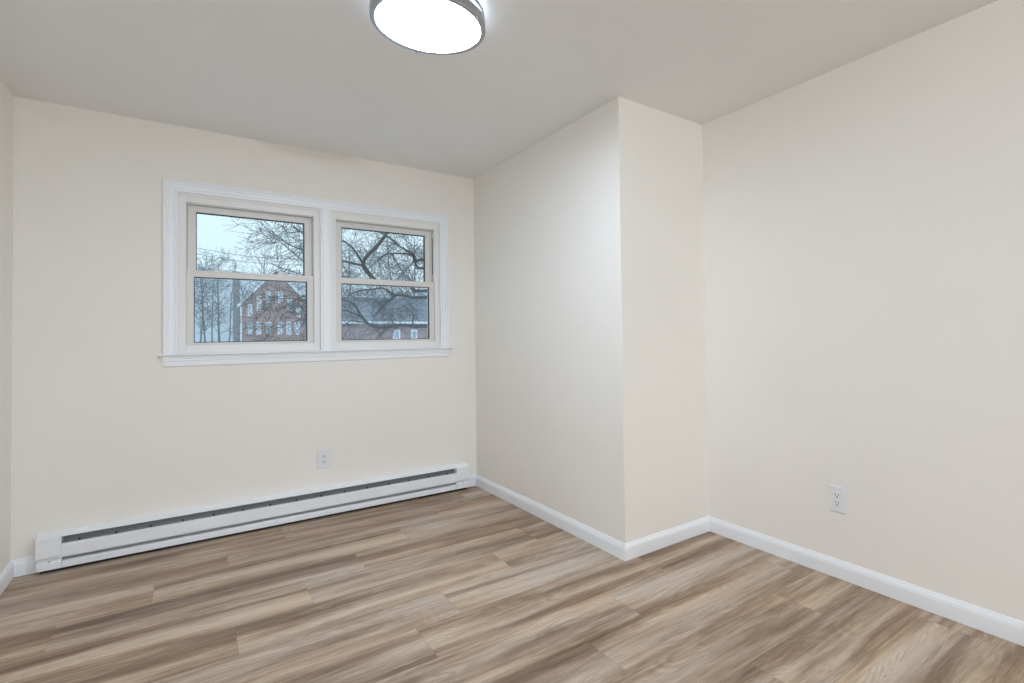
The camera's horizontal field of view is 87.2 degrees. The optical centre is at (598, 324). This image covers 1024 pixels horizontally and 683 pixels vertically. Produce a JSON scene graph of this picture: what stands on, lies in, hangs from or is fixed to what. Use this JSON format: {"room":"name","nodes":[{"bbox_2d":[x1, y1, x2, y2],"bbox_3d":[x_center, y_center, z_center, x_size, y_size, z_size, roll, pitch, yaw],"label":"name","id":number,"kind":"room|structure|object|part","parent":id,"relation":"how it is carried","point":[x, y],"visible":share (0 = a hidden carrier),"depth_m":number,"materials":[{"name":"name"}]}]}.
{"room":"empty bedroom","nodes":[
{"label":"empty bedroom","id":0,"kind":"room"},
{"bbox_2d":[0,78,13,572],"bbox_3d":[-0.442,0.012,-0.679,0.150,2.480,8.165,0,-1,-38],"label":"wall","id":1,"kind":"structure","parent":0,"point":[6,97],"depth_m":2.52,"materials":[{"name":"beige paint"}]},
{"bbox_2d":[0,560,13,594],"bbox_3d":[-0.407,1.091,-0.590,0.013,0.082,8.015,0,-1,-38],"label":"baseboard","id":2,"kind":"structure","parent":1,"relation":"attached to","point":[7,574],"depth_m":2.48,"materials":[{"name":"white paint"}]},
{"bbox_2d":[11,96,475,559],"bbox_3d":[-1.712,0.110,3.603,3.368,2.480,0.170,0,-1,-38],"label":"wall","id":3,"kind":"structure","parent":0,"point":[103,431],"depth_m":2.94,"materials":[{"name":"beige paint"}]},
{"bbox_2d":[12,474,475,576],"bbox_3d":[-1.893,1.186,3.316,2.431,0.082,0.013,0,-1,-38],"label":"baseboard","id":4,"kind":"structure","parent":3,"relation":"attached to","point":[27,565],"depth_m":2.60,"materials":[{"name":"white paint"}]},
{"bbox_2d":[178,193,320,353],"bbox_3d":[-2.125,-0.294,3.262,0.739,0.915,0.106,0,-1,-38],"label":"window","id":5,"kind":"structure","parent":3,"relation":"in","point":[189,205],"depth_m":3.19,"materials":[{"name":"white plastic"}]},
{"bbox_3d":[-2.138,-0.487,3.280,0.644,0.422,0.035,0,-1,-38],"label":"sash","id":6,"kind":"part","parent":5,"relation":"part of","materials":[{"name":"white plastic"}]},
{"bbox_3d":[-2.111,-0.101,3.246,0.652,0.431,0.030,0,-1,-38],"label":"sash","id":7,"kind":"part","parent":5,"relation":"part of","materials":[{"name":"white plastic"}]},
{"bbox_2d":[158,347,452,366],"bbox_3d":[-1.764,0.203,3.440,1.645,0.060,0.020,0,-1,-38],"label":"trim","id":8,"kind":"structure","parent":3,"relation":"attached to","point":[229,359],"depth_m":3.33,"materials":[{"name":"white paint"}]},
{"bbox_2d":[163,178,449,353],"bbox_3d":[-1.770,-0.328,3.451,1.648,0.982,0.022,0,-1,-38],"label":"trim","id":9,"kind":"structure","parent":3,"relation":"attached to","point":[171,187],"depth_m":3.34,"materials":[{"name":"white paint"}]},
{"bbox_2d":[317,449,329,468],"bbox_3d":[-1.772,0.866,3.422,0.077,0.120,0.008,0,-1,-38],"label":"electrical outlet","id":10,"kind":"object","parent":3,"relation":"attached to","point":[323,456],"visible":1,"depth_m":3.42,"materials":[{"name":"white plastic"}]},
{"bbox_2d":[332,211,439,349],"bbox_3d":[-1.493,-0.294,3.749,0.737,0.915,0.106,0,-1,-38],"label":"window","id":11,"kind":"structure","parent":3,"relation":"in","point":[428,231],"depth_m":3.73,"materials":[{"name":"white plastic"}]},
{"bbox_3d":[-1.512,-0.487,3.762,0.658,0.422,0.035,0,-1,-38],"label":"sash","id":12,"kind":"part","parent":11,"relation":"part of","materials":[{"name":"white plastic"}]},
{"bbox_3d":[-1.486,-0.100,3.728,0.666,0.431,0.030,0,-1,-38],"label":"sash","id":13,"kind":"part","parent":11,"relation":"part of","materials":[{"name":"white plastic"}]},
{"bbox_2d":[0,0,997,178],"bbox_3d":[0.762,-1.286,0.396,3.368,0.120,8.335,0,-1,-38],"label":"ceiling","id":14,"kind":"structure","parent":0,"point":[317,75],"depth_m":2.35,"materials":[{"name":"paint"}]},
{"bbox_2d":[369,0,484,54],"bbox_3d":[-0.619,-1.128,1.938,0.401,0.096,0.404,0,-1,-38],"label":"ceiling light","id":15,"kind":"object","parent":14,"relation":"attached to","point":[433,27],"visible":1,"depth_m":1.91,"materials":[{"name":"white plastic"}]},
{"bbox_2d":[0,486,1023,682],"bbox_3d":[-0.213,1.173,1.660,3.268,0.001,4.887,0,-1,-38],"label":"floor","id":16,"kind":"structure","parent":0,"point":[469,585],"depth_m":2.17,"materials":[{"name":"wood"}]},
{"bbox_2d":[35,462,468,573],"bbox_3d":[-1.875,1.133,3.297,2.252,0.188,0.066,0,-1,-38],"label":"baseboard heater","id":17,"kind":"object","parent":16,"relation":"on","point":[85,545],"visible":1,"depth_m":3.07,"materials":[{"name":"white metal"}]},
{"bbox_3d":[-1.894,1.131,3.322,2.248,0.174,0.003,0,-1,-38],"label":"panel","id":18,"kind":"part","parent":17,"relation":"part of","materials":[{"name":"white metal"}]},
{"bbox_2d":[62,465,455,535],"bbox_3d":[-1.880,1.048,3.298,2.062,0.017,0.062,0,-1,-38],"label":"hood","id":19,"kind":"object","parent":17,"relation":"attached to","point":[78,531],"depth_m":3.14,"materials":[{"name":"white metal"}]},
{"bbox_3d":[-1.878,1.192,3.295,2.062,0.037,0.060,0,-1,-38],"label":"rail","id":20,"kind":"part","parent":17,"relation":"part of","materials":[{"name":"white metal"}]},
{"bbox_2d":[473,96,708,542],"bbox_3d":[-0.164,0.028,3.585,0.637,2.360,1.754,0,-1,-38],"label":"wall","id":21,"kind":"structure","parent":0,"point":[591,383],"depth_m":2.98,"materials":[{"name":"beige paint"}]},
{"bbox_2d":[702,0,1023,621],"bbox_3d":[2.106,0.012,1.287,0.150,2.480,8.165,0,-1,-38],"label":"wall","id":22,"kind":"structure","parent":0,"point":[864,216],"depth_m":2.29,"materials":[{"name":"beige paint"}]},
{"bbox_2d":[476,474,1023,645],"bbox_3d":[1.759,1.092,1.082,0.650,0.082,8.015,0,-1,-38],"label":"baseboard","id":23,"kind":"structure","parent":22,"relation":"attached to","point":[1007,628],"depth_m":2.64,"materials":[{"name":"white paint"}]},
{"bbox_2d":[829,484,845,513],"bbox_3d":[1.107,0.807,2.453,0.008,0.120,0.077,0,-1,-38],"label":"electrical outlet","id":24,"kind":"object","parent":22,"relation":"attached to","point":[837,494],"visible":1,"depth_m":2.45,"materials":[{"name":"white plastic"}]},
{"bbox_2d":[834,492,840,507],"bbox_3d":[1.105,0.807,2.451,0.002,0.067,0.034,0,-1,-38],"label":"receptacle","id":25,"kind":"object","parent":24,"relation":"attached to","point":[837,495],"depth_m":2.45,"materials":[{"name":"white plastic"}]},
{"bbox_2d":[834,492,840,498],"bbox_3d":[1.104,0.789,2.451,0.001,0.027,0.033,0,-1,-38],"label":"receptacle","id":26,"kind":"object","parent":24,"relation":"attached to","point":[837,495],"depth_m":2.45,"materials":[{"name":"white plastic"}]},
{"bbox_2d":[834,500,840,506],"bbox_3d":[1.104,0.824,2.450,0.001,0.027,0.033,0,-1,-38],"label":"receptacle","id":27,"kind":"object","parent":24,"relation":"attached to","point":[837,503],"depth_m":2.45,"materials":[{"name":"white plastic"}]},
{"label":"outside","id":28,"kind":"structure","parent":0,"visible":0},
{"bbox_3d":[-53.104,3.836,68.839,520.000,0.300,165.985,0,-1,-38],"label":"ground","id":29,"kind":"structure","parent":28,"visible":0},
{"bbox_2d":[195,252,229,341],"bbox_3d":[-19.762,-0.673,26.246,2.590,6.170,3.288,-1,-1,-4],"label":"bare tree","id":30,"kind":"object","parent":29,"relation":"on","point":[204,329],"visible":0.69,"depth_m":26.46,"materials":[{"name":"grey plant"}]},
{"bbox_2d":[195,262,233,341],"bbox_3d":[-27.512,-1.026,36.507,4.213,7.487,2.858,-1,-1,-4],"label":"bare tree","id":31,"kind":"object","parent":29,"relation":"on","point":[201,330],"visible":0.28,"depth_m":36.83,"materials":[{"name":"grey plant"}]},
{"bbox_2d":[195,253,242,341],"bbox_3d":[-38.666,-2.168,53.587,4.446,10.726,4.784,0,-1,-23],"label":"bare tree","id":32,"kind":"object","parent":29,"relation":"on","point":[212,327],"visible":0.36,"depth_m":53.75,"materials":[{"name":"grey plant"}]},
{"bbox_2d":[195,247,257,341],"bbox_3d":[-25.011,-1.318,34.913,3.450,7.940,4.496,-1,-1,1],"label":"bare tree","id":33,"kind":"object","parent":29,"relation":"on","point":[216,266],"visible":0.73,"depth_m":34.88,"materials":[{"name":"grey plant"}]},
{"bbox_2d":[208,247,260,340],"bbox_3d":[-33.577,-2.206,49.160,5.034,10.495,4.946,0,-1,-38],"label":"bare tree","id":34,"kind":"object","parent":29,"relation":"on","point":[235,265],"visible":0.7,"depth_m":49.31,"materials":[{"name":"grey plant"}]},
{"bbox_2d":[227,236,281,295],"bbox_3d":[-60.361,-5.929,93.719,9.483,20.375,9.502,0,-1,-38],"label":"bare tree","id":35,"kind":"object","parent":29,"relation":"on","point":[275,236],"visible":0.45,"depth_m":93.36,"materials":[{"name":"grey plant"}]},
{"bbox_2d":[229,268,305,340],"bbox_3d":[-46.874,-1.736,74.988,8.856,10.892,16.720,0,-1,-38],"label":"brick building","id":36,"kind":"structure","parent":29,"relation":"on","point":[239,327],"depth_m":68.38,"materials":[{"name":"red brick"}]},
{"bbox_2d":[221,217,426,340],"bbox_3d":[-4.207,-1.828,11.367,3.747,7.496,8.004,-1,-1,25],"label":"bare tree","id":37,"kind":"object","parent":29,"relation":"on","point":[411,252],"visible":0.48,"depth_m":9.92,"materials":[{"name":"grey plant"}]},
{"bbox_2d":[342,230,374,294],"bbox_3d":[-26.793,-3.815,57.480,5.430,13.836,5.716,-1,-1,17],"label":"bare tree","id":38,"kind":"object","parent":29,"relation":"on","point":[349,252],"visible":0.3,"depth_m":57.14,"materials":[{"name":"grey plant"}]},
{"bbox_2d":[301,295,426,339],"bbox_3d":[-14.597,0.286,36.137,8.765,4.474,8.250,0,-1,-38],"label":"brick house","id":39,"kind":"structure","parent":29,"relation":"on","point":[368,316],"depth_m":33.40,"materials":[{"name":"brick"}]},
{"bbox_2d":[357,232,421,295],"bbox_3d":[-21.769,-3.730,54.189,6.442,13.414,5.431,0,-1,-42],"label":"bare tree","id":40,"kind":"object","parent":29,"relation":"on","point":[369,232],"visible":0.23,"depth_m":54.60,"materials":[{"name":"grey plant"}]},
{"bbox_2d":[387,234,425,295],"bbox_3d":[-16.628,-3.364,49.648,6.153,12.344,4.684,-1,-1,-4],"label":"bare tree","id":41,"kind":"object","parent":29,"relation":"on","point":[392,234],"visible":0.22,"depth_m":49.22,"materials":[{"name":"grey plant"}]},
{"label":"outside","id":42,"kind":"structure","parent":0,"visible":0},
{"bbox_2d":[195,267,426,341],"bbox_3d":[-84.982,-5.356,110.165,520.000,20.535,61.865,0,-1,-38],"label":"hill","id":43,"kind":"structure","parent":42,"point":[223,338],"depth_m":103.34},
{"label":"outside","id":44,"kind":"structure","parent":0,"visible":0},
{"bbox_2d":[199,248,280,258],"bbox_3d":[-13.535,-2.911,21.229,0.015,0.422,6.972,-2,-1,36],"label":"overhead cable","id":45,"kind":"object","parent":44,"point":[199,248],"visible":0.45,"depth_m":20.68,"materials":[{"name":"grey rubber"}]},
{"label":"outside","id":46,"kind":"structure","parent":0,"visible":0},
{"bbox_2d":[199,254,281,264],"bbox_3d":[-13.531,-2.654,21.223,0.015,0.390,6.970,-2,-1,36],"label":"overhead cable","id":47,"kind":"object","parent":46,"point":[199,254],"visible":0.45,"depth_m":20.71,"materials":[{"name":"grey rubber"}]}
]}

